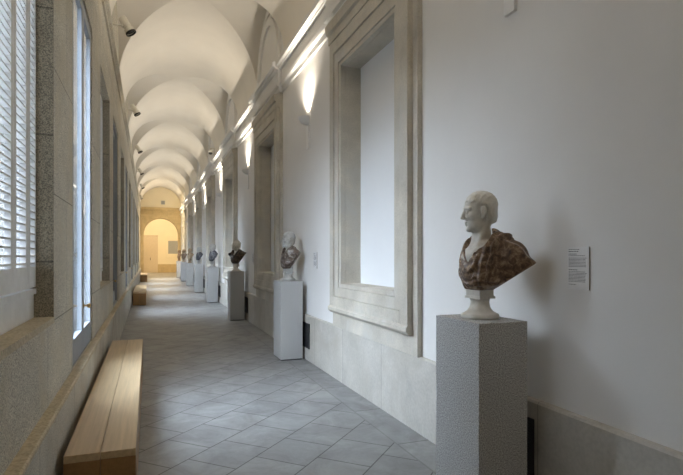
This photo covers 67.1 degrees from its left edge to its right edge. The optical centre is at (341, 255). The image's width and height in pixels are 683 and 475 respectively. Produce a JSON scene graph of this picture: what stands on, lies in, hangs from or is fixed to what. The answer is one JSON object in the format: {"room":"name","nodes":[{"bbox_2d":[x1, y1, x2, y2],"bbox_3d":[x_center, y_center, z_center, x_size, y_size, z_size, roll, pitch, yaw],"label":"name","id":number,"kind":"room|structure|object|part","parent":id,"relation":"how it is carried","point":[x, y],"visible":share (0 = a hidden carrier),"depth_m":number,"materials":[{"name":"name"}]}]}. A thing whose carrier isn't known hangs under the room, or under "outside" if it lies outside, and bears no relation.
{"room":"museum","nodes":[
{"label":"museum","id":0,"kind":"room"},
{"bbox_2d":[0,0,139,474],"bbox_3d":[-7.194,-1.900,17.060,0.350,7.000,45.000,0,0,-21],"label":"wall","id":1,"kind":"structure","parent":0,"point":[31,376],"depth_m":3.86,"materials":[{"name":"beige paint"}]},
{"bbox_2d":[0,0,54,360],"bbox_3d":[-1.679,-1.008,2.513,0.239,2.885,1.687,0,0,-21],"label":"window","id":2,"kind":"structure","parent":1,"relation":"in","point":[26,26],"depth_m":3.03,"materials":[{"name":"white paint"}]},
{"bbox_2d":[0,0,13,296],"bbox_3d":[-1.711,-1.115,2.568,0.050,2.630,0.386,0,0,-21],"label":"shutter","id":3,"kind":"object","parent":2,"relation":"attached to","point":[6,6],"depth_m":2.69,"materials":[{"name":"white paint"}]},
{"bbox_3d":[-1.735,-1.025,2.492,0.080,2.850,1.685,0,0,-21],"label":"frame","id":4,"kind":"part","parent":2,"relation":"part of","materials":[{"name":"white paint"}]},
{"bbox_3d":[-1.681,0.305,2.513,0.036,0.190,1.685,0,0,-21],"label":"rail","id":5,"kind":"part","parent":2,"relation":"part of","materials":[{"name":"white paint"}]},
{"bbox_2d":[14,0,27,292],"bbox_3d":[-1.842,-1.115,2.917,0.050,2.630,0.351,0,0,-21],"label":"shutter","id":6,"kind":"object","parent":2,"relation":"attached to","point":[20,6],"depth_m":2.98,"materials":[{"name":"white paint"}]},
{"bbox_3d":[-1.677,0.416,2.514,0.234,0.038,1.685,0,0,-21],"label":"sill","id":7,"kind":"part","parent":2,"relation":"part of","materials":[{"name":"beige stone"}]},
{"bbox_2d":[28,0,35,288],"bbox_3d":[-1.943,-1.115,3.188,0.050,2.630,0.221,0,0,-21],"label":"shutter","id":8,"kind":"object","parent":2,"relation":"attached to","point":[31,3],"depth_m":3.24,"materials":[{"name":"white paint"}]},
{"bbox_2d":[3,268,140,474],"bbox_3d":[-7.000,1.278,17.133,0.065,0.645,45.000,0,0,-21],"label":"baseboard","id":9,"kind":"structure","parent":1,"relation":"attached to","point":[48,460],"depth_m":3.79,"materials":[{"name":"stone"}]},
{"bbox_2d":[73,0,90,364],"bbox_3d":[-2.582,-0.760,4.842,0.403,3.380,1.560,0,0,-21],"label":"window","id":10,"kind":"structure","parent":1,"relation":"in","point":[81,30],"depth_m":4.82,"materials":[{"name":"glass"}]},
{"bbox_3d":[-2.349,-0.805,4.538,0.008,3.010,0.578,0,0,-21],"label":"pane","id":11,"kind":"part","parent":10,"relation":"part of","materials":[{"name":"clear glass"}]},
{"bbox_3d":[-2.348,-0.750,4.539,0.045,3.300,0.728,0,0,-21],"label":"sash","id":12,"kind":"part","parent":10,"relation":"part of","materials":[{"name":"grey paint"}]},
{"bbox_3d":[-2.606,-0.805,5.224,0.008,3.010,0.578,0,0,-21],"label":"pane","id":13,"kind":"part","parent":10,"relation":"part of","materials":[{"name":"clear glass"}]},
{"bbox_3d":[-2.604,-0.750,5.224,0.045,3.300,0.728,0,0,-21],"label":"sash","id":14,"kind":"part","parent":10,"relation":"part of","materials":[{"name":"grey paint"}]},
{"bbox_2d":[100,94,109,289],"bbox_3d":[-3.484,-1.008,7.315,0.249,2.885,1.687,0,0,-21],"label":"window","id":15,"kind":"structure","parent":1,"relation":"in","point":[104,104],"depth_m":8.12,"materials":[{"name":"white paint"}]},
{"bbox_2d":[100,94,100,268],"bbox_3d":[-3.642,-1.115,7.721,0.050,2.630,0.351,0,0,-21],"label":"shutter","id":16,"kind":"object","parent":15,"relation":"attached to","point":[100,94],"depth_m":7.82,"materials":[{"name":"white paint"}]},
{"bbox_2d":[101,97,102,268],"bbox_3d":[-3.744,-1.115,7.992,0.050,2.630,0.221,0,0,-21],"label":"shutter","id":17,"kind":"object","parent":15,"relation":"attached to","point":[101,97],"depth_m":7.91,"materials":[{"name":"white paint"}]},
{"bbox_3d":[-3.477,0.416,7.318,0.234,0.038,1.685,0,0,-21],"label":"sill","id":18,"kind":"part","parent":15,"relation":"part of","materials":[{"name":"beige stone"}]},
{"bbox_2d":[113,121,116,306],"bbox_3d":[-4.404,-0.760,9.637,0.356,3.380,1.560,0,0,-21],"label":"window","id":19,"kind":"structure","parent":1,"relation":"in","point":[114,128],"depth_m":10.29,"materials":[{"name":"grey paint"}]},
{"bbox_3d":[-4.450,-0.805,10.011,0.008,3.010,0.578,0,0,-21],"label":"pane","id":20,"kind":"part","parent":19,"relation":"part of","materials":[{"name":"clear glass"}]},
{"bbox_3d":[-4.449,-0.750,10.011,0.045,3.300,0.728,0,0,-21],"label":"sash","id":21,"kind":"part","parent":19,"relation":"part of","materials":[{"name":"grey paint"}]},
{"bbox_2d":[101,0,140,210],"bbox_3d":[-7.012,-3.455,17.129,0.080,0.250,45.000,0,0,-21],"label":"trim","id":22,"kind":"structure","parent":1,"relation":"attached to","point":[105,3],"depth_m":9.60,"materials":[{"name":"grey stone"}]},
{"bbox_2d":[121,158,123,274],"bbox_3d":[-5.284,-1.008,12.119,0.249,2.885,1.687,0,0,-21],"label":"window","id":23,"kind":"structure","parent":1,"relation":"in","point":[122,159],"depth_m":12.93,"materials":[{"name":"white paint"}]},
{"bbox_2d":[113,16,135,36],"bbox_3d":[-3.509,-3.697,8.282,0.390,0.313,0.170,0,0,-21],"label":"spotlight","id":24,"kind":"object","parent":1,"relation":"attached to","point":[129,30],"visible":0.98,"depth_m":8.26,"materials":[{"name":"beige metal"}]},
{"bbox_2d":[126,171,126,287],"bbox_3d":[-6.204,-0.760,14.441,0.356,3.380,1.560,0,0,-21],"label":"window","id":25,"kind":"structure","parent":1,"relation":"in","point":[126,171],"depth_m":15.17,"materials":[{"name":"grey paint"}]},
{"bbox_2d":[129,184,130,268],"bbox_3d":[-7.085,-1.008,16.923,0.249,2.885,1.687,0,0,-21],"label":"window","id":26,"kind":"structure","parent":1,"relation":"in","point":[129,184],"depth_m":17.74,"materials":[{"name":"white paint"}]},
{"bbox_2d":[131,190,131,279],"bbox_3d":[-8.005,-0.760,19.245,0.356,3.380,1.560,0,0,-21],"label":"window","id":27,"kind":"structure","parent":1,"relation":"in","point":[131,190],"depth_m":19.97,"materials":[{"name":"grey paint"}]},
{"bbox_2d":[126,104,140,116],"bbox_3d":[-5.310,-3.697,13.086,0.390,0.313,0.170,0,0,-21],"label":"spotlight","id":28,"kind":"object","parent":1,"relation":"attached to","point":[132,106],"visible":0.99,"depth_m":13.06,"materials":[{"name":"beige metal"}]},
{"bbox_2d":[133,200,133,265],"bbox_3d":[-8.885,-1.008,21.726,0.249,2.885,1.687,0,0,-21],"label":"window","id":29,"kind":"structure","parent":1,"relation":"in","point":[133,200],"depth_m":22.54,"materials":[{"name":"white paint"}]},
{"bbox_2d":[136,209,136,263],"bbox_3d":[-10.685,-1.008,26.530,0.249,2.885,1.687,0,0,-21],"label":"window","id":30,"kind":"structure","parent":1,"relation":"in","point":[136,209],"depth_m":27.35,"materials":[{"name":"white paint"}]},
{"bbox_2d":[132,145,142,153],"bbox_3d":[-7.110,-3.697,17.890,0.390,0.313,0.170,0,0,-21],"label":"spotlight","id":31,"kind":"object","parent":1,"relation":"attached to","point":[137,147],"visible":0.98,"depth_m":17.86,"materials":[{"name":"beige metal"}]},
{"bbox_2d":[138,216,138,262],"bbox_3d":[-12.485,-1.008,31.334,0.249,2.885,1.687,0,0,-21],"label":"window","id":32,"kind":"structure","parent":1,"relation":"in","point":[138,216],"depth_m":32.16,"materials":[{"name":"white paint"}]},
{"bbox_2d":[140,187,180,272],"bbox_3d":[-13.681,-1.900,38.977,3.685,7.000,0.600,0,0,-21],"label":"wall","id":33,"kind":"structure","parent":0,"point":[153,197],"depth_m":38.64,"materials":[{"name":"beige paint"}]},
{"bbox_2d":[140,207,179,213],"bbox_3d":[-13.547,-3.360,38.622,2.885,0.480,0.160,0,0,-21],"label":"trim","id":34,"kind":"structure","parent":33,"relation":"attached to","point":[158,208],"depth_m":38.59,"materials":[{"name":"stone"}]},
{"bbox_2d":[141,215,180,234],"bbox_3d":[-13.552,-2.290,38.684,2.880,1.440,0.040,0,0,-21],"label":"trim","id":35,"kind":"structure","parent":33,"relation":"attached to","point":[159,216],"depth_m":38.66,"materials":[{"name":"stone"}]},
{"bbox_2d":[144,219,177,263],"bbox_3d":[-17.084,-1.500,48.435,8.000,6.200,0.300,0,0,-21],"label":"wall","id":36,"kind":"structure","parent":0,"point":[160,227],"depth_m":48.38,"materials":[{"name":"beige paint"}]},
{"bbox_2d":[144,235,157,272],"bbox_3d":[-17.764,-0.150,47.972,1.240,3.500,0.090,0,0,-21],"label":"door","id":37,"kind":"structure","parent":36,"relation":"in","point":[150,241],"depth_m":47.98,"materials":[{"name":"brown wood"}]},
{"bbox_2d":[158,264,175,272],"bbox_3d":[-17.024,1.210,48.276,8.000,0.780,0.040,0,0,-21],"label":"baseboard","id":38,"kind":"structure","parent":36,"relation":"attached to","point":[162,268],"depth_m":48.46,"materials":[{"name":"stone"}]},
{"bbox_2d":[166,235,177,257],"bbox_3d":[-15.992,-0.850,48.657,1.160,2.100,0.050,0,0,-21],"label":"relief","id":39,"kind":"object","parent":36,"relation":"attached to","point":[171,240],"visible":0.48,"depth_m":48.63,"materials":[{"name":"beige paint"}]},
{"bbox_3d":[-15.921,-0.770,48.695,0.880,1.220,0.030,0,0,-21],"label":"panel","id":40,"kind":"part","parent":39,"relation":"part of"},
{"bbox_2d":[181,249,186,261],"bbox_3d":[-9.832,0.004,32.119,0.521,0.783,0.269,0,0,44],"label":"bust","id":41,"kind":"object","parent":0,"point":[183,254],"visible":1,"depth_m":32.03,"materials":[{"name":"stone"}]},
{"bbox_2d":[187,248,193,262],"bbox_3d":[-8.035,0.005,27.316,0.430,0.780,0.269,0,0,34],"label":"bust","id":42,"kind":"object","parent":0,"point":[190,254],"visible":1,"depth_m":27.23,"materials":[{"name":"stone"}]},
{"bbox_2d":[187,252,193,258],"bbox_3d":[-8.034,0.021,27.318,0.430,0.368,0.265,0,0,34],"label":"drapery","id":43,"kind":"object","parent":42,"relation":"hanging from","point":[190,254],"depth_m":27.21,"materials":[{"name":"stone"}]},
{"bbox_2d":[196,247,202,264],"bbox_3d":[-6.231,0.005,22.509,0.269,0.780,0.430,0,0,-39],"label":"bust","id":44,"kind":"object","parent":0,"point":[199,254],"visible":1,"depth_m":22.42,"materials":[{"name":"grey stone"}]},
{"bbox_2d":[196,252,202,259],"bbox_3d":[-6.230,0.021,22.511,0.265,0.368,0.430,0,0,-39],"label":"drapery","id":45,"kind":"object","parent":44,"relation":"hanging from","point":[199,254],"depth_m":22.39,"materials":[{"name":"black stone"}]},
{"bbox_2d":[109,0,315,203],"bbox_3d":[-5.680,-4.420,17.628,2.885,1.400,45.000,0,0,-21],"label":"ceiling","id":46,"kind":"structure","parent":0,"point":[180,67],"depth_m":13.16,"materials":[{"name":"white paint"}]},
{"bbox_2d":[208,244,217,266],"bbox_3d":[-4.429,-0.006,17.706,0.276,0.803,0.443,0,0,-35],"label":"bust","id":47,"kind":"object","parent":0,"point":[213,254],"visible":1,"depth_m":17.62,"materials":[{"name":"grey stone"}]},
{"bbox_2d":[208,250,217,260],"bbox_3d":[-4.428,0.010,17.706,0.273,0.379,0.443,0,0,-35],"label":"drapery","id":48,"kind":"object","parent":47,"relation":"hanging from","point":[213,254],"depth_m":17.58,"materials":[{"name":"grey stone"}]},
{"bbox_2d":[100,272,435,474],"bbox_3d":[-7.544,1.700,22.696,3.700,0.200,56.200,0,0,-21],"label":"floor","id":49,"kind":"structure","parent":0,"point":[217,399],"depth_m":5.39,"materials":[{"name":"grey tile"}]},
{"bbox_2d":[63,339,142,474],"bbox_3d":[-2.219,1.390,5.149,0.395,0.420,4.400,0,0,-21],"label":"bench","id":50,"kind":"object","parent":49,"relation":"on","point":[107,428],"visible":1,"depth_m":3.70,"materials":[{"name":"brown wood"}]},
{"bbox_3d":[-1.454,1.413,3.108,0.395,0.374,0.040,0,0,-21],"label":"panel","id":51,"kind":"part","parent":50,"relation":"part of","materials":[{"name":"brown wood"}]},
{"bbox_3d":[-2.048,1.413,5.213,0.028,0.374,4.318,0,0,-21],"label":"panel","id":52,"kind":"part","parent":50,"relation":"part of","materials":[{"name":"brown wood"}]},
{"bbox_2d":[133,285,146,305],"bbox_3d":[-7.254,1.390,18.586,0.395,0.420,4.400,0,0,-21],"label":"bench","id":53,"kind":"object","parent":49,"relation":"on","point":[140,290],"visible":1,"depth_m":16.57,"materials":[{"name":"brown wood"}]},
{"bbox_3d":[-6.489,1.413,16.545,0.395,0.374,0.040,0,0,-21],"label":"panel","id":54,"kind":"part","parent":53,"relation":"part of","materials":[{"name":"brown wood"}]},
{"bbox_3d":[-7.254,1.202,18.586,0.395,0.045,4.400,0,0,-21],"label":"seat","id":55,"kind":"part","parent":53,"relation":"part of","materials":[{"name":"brown wood"}]},
{"bbox_2d":[140,273,146,281],"bbox_3d":[-12.746,1.390,33.241,0.395,0.420,4.400,0,0,-21],"label":"bench","id":56,"kind":"object","parent":49,"relation":"on","point":[143,276],"visible":1,"depth_m":31.20,"materials":[{"name":"brown wood"}]},
{"bbox_3d":[-11.981,1.413,31.200,0.395,0.374,0.040,0,0,-21],"label":"panel","id":57,"kind":"part","parent":56,"relation":"part of","materials":[{"name":"brown wood"}]},
{"bbox_2d":[176,261,181,277],"bbox_3d":[-11.646,0.998,36.913,0.347,1.205,0.475,0,0,-21],"label":"plinth","id":58,"kind":"object","parent":49,"relation":"on","point":[177,262],"visible":0.74,"depth_m":36.70,"materials":[{"name":"stone"}]},
{"bbox_2d":[177,250,180,260],"bbox_3d":[-11.632,0.004,36.922,0.268,0.783,0.430,0,0,-41],"label":"bust","id":59,"kind":"object","parent":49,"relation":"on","point":[179,251],"visible":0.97,"depth_m":36.84,"materials":[{"name":"brown stone"}]},
{"bbox_2d":[180,262,186,280],"bbox_3d":[-9.846,0.998,32.109,0.347,1.205,0.475,0,0,-21],"label":"plinth","id":60,"kind":"object","parent":49,"relation":"on","point":[182,264],"visible":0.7,"depth_m":31.90,"materials":[{"name":"stone"}]},
{"bbox_2d":[186,263,193,285],"bbox_3d":[-8.045,0.998,27.306,0.347,1.205,0.475,0,0,-21],"label":"plinth","id":61,"kind":"object","parent":49,"relation":"on","point":[189,266],"visible":0.98,"depth_m":27.09,"materials":[{"name":"stone"}]},
{"bbox_2d":[194,264,202,292],"bbox_3d":[-6.245,0.998,22.502,0.347,1.205,0.475,0,0,-21],"label":"plinth","id":62,"kind":"object","parent":49,"relation":"on","point":[198,269],"visible":0.98,"depth_m":22.29,"materials":[{"name":"stone"}]},
{"bbox_2d":[206,267,217,302],"bbox_3d":[-4.445,0.998,17.698,0.347,1.205,0.475,0,0,-21],"label":"plinth","id":63,"kind":"object","parent":49,"relation":"on","point":[211,272],"visible":0.98,"depth_m":17.48,"materials":[{"name":"stone"}]},
{"bbox_2d":[228,271,243,320],"bbox_3d":[-2.645,0.998,12.895,0.347,1.205,0.475,0,0,-21],"label":"plinth","id":64,"kind":"object","parent":49,"relation":"on","point":[235,278],"visible":1,"depth_m":12.68,"materials":[{"name":"stone"}]},
{"bbox_2d":[228,240,245,270],"bbox_3d":[-2.634,0.005,12.907,0.521,0.780,0.269,0,0,29],"label":"bust","id":65,"kind":"object","parent":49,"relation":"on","point":[236,255],"visible":1,"depth_m":12.82,"materials":[{"name":"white stone"}]},
{"bbox_2d":[228,249,245,263],"bbox_3d":[-2.634,0.021,12.908,0.521,0.368,0.266,0,0,29],"label":"drapery","id":66,"kind":"object","parent":65,"relation":"hanging from","point":[236,255],"depth_m":12.81,"materials":[{"name":"stone"}]},
{"bbox_2d":[274,280,302,360],"bbox_3d":[-0.843,0.998,8.086,0.347,1.205,0.475,0,0,-21],"label":"plinth","id":67,"kind":"object","parent":49,"relation":"on","point":[288,295],"visible":0.9,"depth_m":7.87,"materials":[{"name":"stone"}]},
{"bbox_2d":[280,231,299,280],"bbox_3d":[-0.828,0.009,8.092,0.266,0.772,0.426,0,0,-31],"label":"bust","id":68,"kind":"object","parent":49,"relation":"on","point":[290,253],"visible":1,"depth_m":8.01,"materials":[{"name":"grey stone"}]},
{"bbox_2d":[280,245,299,268],"bbox_3d":[-0.826,0.025,8.093,0.262,0.364,0.426,0,0,-31],"label":"drapery","id":69,"kind":"object","parent":68,"relation":"hanging from","point":[289,254],"depth_m":7.97,"materials":[{"name":"stone"}]},
{"bbox_2d":[436,314,526,474],"bbox_3d":[0.872,0.998,3.255,0.347,1.205,0.475,0,0,-21],"label":"plinth","id":70,"kind":"object","parent":49,"relation":"on","point":[481,365],"visible":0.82,"depth_m":3.07,"materials":[{"name":"stone"}]},
{"bbox_2d":[458,190,535,319],"bbox_3d":[0.927,-0.007,3.231,0.310,0.803,0.530,0,0,-28],"label":"bust","id":71,"kind":"object","parent":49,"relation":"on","point":[487,261],"visible":1,"depth_m":3.17,"materials":[{"name":"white stone"}]},
{"bbox_2d":[458,228,535,289],"bbox_3d":[0.927,0.023,3.231,0.310,0.385,0.531,0,0,-28],"label":"drapery","id":72,"kind":"object","parent":71,"relation":"hanging from","point":[487,260],"depth_m":3.12,"materials":[{"name":"brown stone"}]},
{"bbox_2d":[181,0,682,451],"bbox_3d":[-4.123,-1.900,18.211,0.440,7.000,45.000,0,0,-21],"label":"wall","id":73,"kind":"structure","parent":0,"point":[569,113],"depth_m":3.14,"materials":[{"name":"white paint"}]},
{"bbox_2d":[181,201,185,210],"bbox_3d":[-10.582,-3.263,34.543,0.215,0.555,2.460,0,0,-21],"label":"trim","id":74,"kind":"structure","parent":73,"relation":"attached to","point":[183,204],"depth_m":33.99,"materials":[{"name":"paint"}]},
{"bbox_2d":[182,210,185,260],"bbox_3d":[-10.435,-1.035,34.534,0.395,3.900,2.260,0,0,-21],"label":"window","id":75,"kind":"structure","parent":73,"relation":"in","point":[184,211],"depth_m":34.87,"materials":[{"name":"glass"}]},
{"bbox_3d":[-10.532,-1.030,34.535,0.105,3.400,2.150,0,0,-21],"label":"stone frame","id":76,"kind":"part","parent":75,"relation":"part of","materials":[{"name":"stone"}]},
{"bbox_2d":[186,192,191,203],"bbox_3d":[-8.782,-3.263,29.739,0.215,0.555,2.460,0,0,-21],"label":"trim","id":77,"kind":"structure","parent":73,"relation":"attached to","point":[189,196],"depth_m":29.28,"materials":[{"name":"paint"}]},
{"bbox_2d":[187,202,192,262],"bbox_3d":[-8.635,-1.035,29.731,0.395,3.900,2.260,0,0,-21],"label":"window","id":78,"kind":"structure","parent":73,"relation":"in","point":[190,205],"depth_m":29.51,"materials":[{"name":"stone"}]},
{"bbox_3d":[-8.731,-1.030,29.732,0.105,3.400,2.150,0,0,-21],"label":"stone frame","id":79,"kind":"part","parent":78,"relation":"part of","materials":[{"name":"stone"}]},
{"bbox_2d":[193,179,200,194],"bbox_3d":[-6.982,-3.263,24.936,0.215,0.555,2.460,0,0,-21],"label":"trim","id":80,"kind":"structure","parent":73,"relation":"attached to","point":[197,185],"depth_m":24.54,"materials":[{"name":"paint"}]},
{"bbox_2d":[194,191,201,263],"bbox_3d":[-6.835,-1.035,24.927,0.395,3.900,2.260,0,0,-21],"label":"window","id":81,"kind":"structure","parent":73,"relation":"in","point":[198,197],"depth_m":24.97,"materials":[{"name":"stone"}]},
{"bbox_3d":[-6.931,-1.030,24.928,0.105,3.400,2.150,0,0,-21],"label":"stone frame","id":82,"kind":"part","parent":81,"relation":"part of","materials":[{"name":"stone"}]},
{"bbox_3d":[-6.972,-2.853,24.902,0.120,0.245,2.210,0,0,-21],"label":"hood moulding","id":83,"kind":"part","parent":81,"relation":"part of","materials":[{"name":"stone"}]},
{"bbox_2d":[197,161,201,178],"bbox_3d":[-6.906,-4.275,24.953,0.060,1.469,2.306,0,0,-21],"label":"trim","id":84,"kind":"structure","parent":73,"relation":"attached to","point":[197,161],"depth_m":25.36,"materials":[{"name":"paint"}]},
{"bbox_2d":[203,160,214,180],"bbox_3d":[-5.182,-3.263,20.132,0.215,0.555,2.460,0,0,-21],"label":"trim","id":85,"kind":"structure","parent":73,"relation":"attached to","point":[208,170],"depth_m":19.73,"materials":[{"name":"paint"}]},
{"bbox_2d":[205,175,214,272],"bbox_3d":[-5.034,-1.035,20.123,0.395,3.900,2.260,0,0,-21],"label":"window","id":86,"kind":"structure","parent":73,"relation":"in","point":[210,183],"depth_m":20.84,"materials":[{"name":"stone"}]},
{"bbox_3d":[-5.172,-2.853,20.098,0.120,0.245,2.210,0,0,-21],"label":"hood moulding","id":87,"kind":"part","parent":86,"relation":"part of","materials":[{"name":"stone"}]},
{"bbox_3d":[-5.131,-1.030,20.124,0.105,3.400,2.150,0,0,-21],"label":"stone frame","id":88,"kind":"part","parent":86,"relation":"part of","materials":[{"name":"stone"}]},
{"bbox_2d":[208,136,214,161],"bbox_3d":[-5.106,-4.275,20.150,0.060,1.469,2.306,0,0,-21],"label":"trim","id":89,"kind":"structure","parent":73,"relation":"attached to","point":[209,136],"depth_m":20.45,"materials":[{"name":"paint"}]},
{"bbox_2d":[219,127,237,158],"bbox_3d":[-3.382,-3.263,15.328,0.215,0.555,2.460,0,0,-21],"label":"trim","id":90,"kind":"structure","parent":73,"relation":"attached to","point":[228,142],"depth_m":15.01,"materials":[{"name":"paint"}]},
{"bbox_2d":[221,148,237,284],"bbox_3d":[-3.234,-1.035,15.319,0.395,3.900,2.260,0,0,-21],"label":"window","id":91,"kind":"structure","parent":73,"relation":"in","point":[229,164],"depth_m":15.96,"materials":[{"name":"stone"}]},
{"bbox_3d":[-3.372,-2.853,15.294,0.120,0.245,2.210,0,0,-21],"label":"hood moulding","id":92,"kind":"part","parent":91,"relation":"part of","materials":[{"name":"stone"}]},
{"bbox_3d":[-3.331,-1.030,15.320,0.105,3.400,2.150,0,0,-21],"label":"stone frame","id":93,"kind":"part","parent":91,"relation":"part of","materials":[{"name":"stone"}]},
{"bbox_2d":[225,94,236,134],"bbox_3d":[-3.305,-4.275,15.346,0.060,1.469,2.306,0,0,-21],"label":"trim","id":94,"kind":"structure","parent":73,"relation":"attached to","point":[229,99],"depth_m":15.54,"materials":[{"name":"paint"}]},
{"bbox_2d":[241,169,248,188],"bbox_3d":[-2.384,-1.880,12.701,0.170,0.480,0.246,0,0,-21],"label":"wall sconce","id":95,"kind":"object","parent":73,"relation":"attached to","point":[245,171],"visible":1,"depth_m":12.68,"materials":[{"name":"metal"}]},
{"bbox_2d":[244,296,247,312],"bbox_3d":[-2.391,1.220,12.832,0.012,0.380,0.620,0,0,-21],"label":"air vent","id":96,"kind":"object","parent":73,"relation":"attached to","point":[245,298],"visible":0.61,"depth_m":12.76,"materials":[{"name":"black metal"}]},
{"bbox_2d":[179,0,327,215],"bbox_3d":[-4.394,-3.263,18.110,0.160,0.555,45.000,0,0,-21],"label":"trim","id":97,"kind":"structure","parent":73,"relation":"attached to","point":[310,35],"depth_m":8.43,"materials":[{"name":"paint"}]},
{"bbox_2d":[208,148,214,154],"bbox_3d":[-4.669,-3.701,18.541,0.252,0.330,0.164,0,0,-21],"label":"security camera","id":98,"kind":"object","parent":97,"relation":"on","point":[210,151],"visible":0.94,"depth_m":18.50,"materials":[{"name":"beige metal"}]},
{"bbox_2d":[248,62,282,119],"bbox_3d":[-1.581,-3.263,10.524,0.215,0.555,2.460,0,0,-21],"label":"trim","id":99,"kind":"structure","parent":73,"relation":"attached to","point":[268,85],"depth_m":10.18,"materials":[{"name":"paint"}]},
{"bbox_2d":[251,92,282,302],"bbox_3d":[-1.434,-1.035,10.516,0.395,3.900,2.260,0,0,-21],"label":"window","id":100,"kind":"structure","parent":73,"relation":"in","point":[267,126],"depth_m":11.06,"materials":[{"name":"stone"}]},
{"bbox_3d":[-1.571,-2.853,10.491,0.120,0.245,2.210,0,0,-21],"label":"hood moulding","id":101,"kind":"part","parent":100,"relation":"part of","materials":[{"name":"stone"}]},
{"bbox_3d":[-1.530,-1.030,10.517,0.105,3.400,2.150,0,0,-21],"label":"stone frame","id":102,"kind":"part","parent":100,"relation":"part of","materials":[{"name":"stone"}]},
{"bbox_3d":[-1.280,-1.010,10.626,0.030,2.720,1.500,0,0,-21],"label":"blind panel","id":103,"kind":"part","parent":100,"relation":"part of","materials":[{"name":"paint"}]},
{"bbox_2d":[257,11,281,84],"bbox_3d":[-1.505,-4.275,10.542,0.060,1.469,2.306,0,0,-21],"label":"trim","id":104,"kind":"structure","parent":73,"relation":"attached to","point":[269,22],"depth_m":10.53,"materials":[{"name":"paint"}]},
{"bbox_2d":[298,115,309,149],"bbox_3d":[-0.584,-1.880,7.897,0.170,0.480,0.246,0,0,-21],"label":"wall sconce","id":105,"kind":"object","parent":73,"relation":"attached to","point":[305,119],"visible":1,"depth_m":7.87,"materials":[{"name":"metal"}]},
{"bbox_3d":[-0.594,-2.061,7.894,0.148,0.118,0.246,0,0,-21],"label":"lamp shade","id":106,"kind":"part","parent":105,"relation":"part of","materials":[{"name":"metal"}]},
{"bbox_2d":[303,321,309,348],"bbox_3d":[-0.589,1.220,8.024,0.012,0.380,0.620,0,0,-21],"label":"air vent","id":107,"kind":"object","parent":73,"relation":"attached to","point":[306,326],"visible":0.7,"depth_m":7.87,"materials":[{"name":"black metal"}]},
{"bbox_2d":[313,252,316,268],"bbox_3d":[-0.386,0.072,7.595,0.012,0.245,0.155,0,0,-21],"label":"wall label","id":108,"kind":"object","parent":73,"relation":"attached to","point":[314,253],"visible":1,"depth_m":7.59,"materials":[{"name":"white paper"}]},
{"bbox_2d":[322,0,345,25],"bbox_3d":[0.219,-3.263,5.721,0.215,0.555,2.460,0,0,-21],"label":"trim","id":109,"kind":"structure","parent":73,"relation":"attached to","point":[332,7],"depth_m":6.63,"materials":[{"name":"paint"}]},
{"bbox_2d":[325,0,421,356],"bbox_3d":[0.366,-1.035,5.712,0.395,3.900,2.260,0,0,-21],"label":"window","id":110,"kind":"structure","parent":73,"relation":"in","point":[375,45],"depth_m":5.84,"materials":[{"name":"stone"}]},
{"bbox_3d":[0.229,-2.853,5.687,0.120,0.245,2.210,0,0,-21],"label":"hood moulding","id":111,"kind":"part","parent":110,"relation":"part of","materials":[{"name":"stone"}]},
{"bbox_3d":[0.520,-1.010,5.823,0.030,2.720,1.500,0,0,-21],"label":"blind panel","id":112,"kind":"part","parent":110,"relation":"part of","materials":[{"name":"paint"}]},
{"bbox_2d":[203,276,682,474],"bbox_3d":[-4.348,1.255,18.127,0.040,0.690,45.000,0,0,-21],"label":"baseboard","id":113,"kind":"structure","parent":73,"relation":"attached to","point":[401,384],"depth_m":4.51,"materials":[{"name":"stone"}]},
{"bbox_2d":[504,0,516,16],"bbox_3d":[1.076,-1.880,3.468,0.170,0.480,0.246,0,0,-21],"label":"wall sconce","id":114,"kind":"object","parent":73,"relation":"attached to","point":[510,6],"visible":1,"depth_m":3.48,"materials":[{"name":"metal"}]},
{"bbox_2d":[527,417,533,474],"bbox_3d":[1.097,1.220,3.524,0.012,0.380,0.620,0,0,-21],"label":"air vent","id":115,"kind":"object","parent":73,"relation":"attached to","point":[530,422],"visible":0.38,"depth_m":3.26,"materials":[{"name":"black metal"}]},
{"bbox_2d":[567,247,589,289],"bbox_3d":[1.356,0.072,2.946,0.012,0.245,0.155,0,0,-21],"label":"wall label","id":116,"kind":"object","parent":73,"relation":"attached to","point":[578,258],"visible":1,"depth_m":2.94,"materials":[{"name":"white paper"}]}
]}

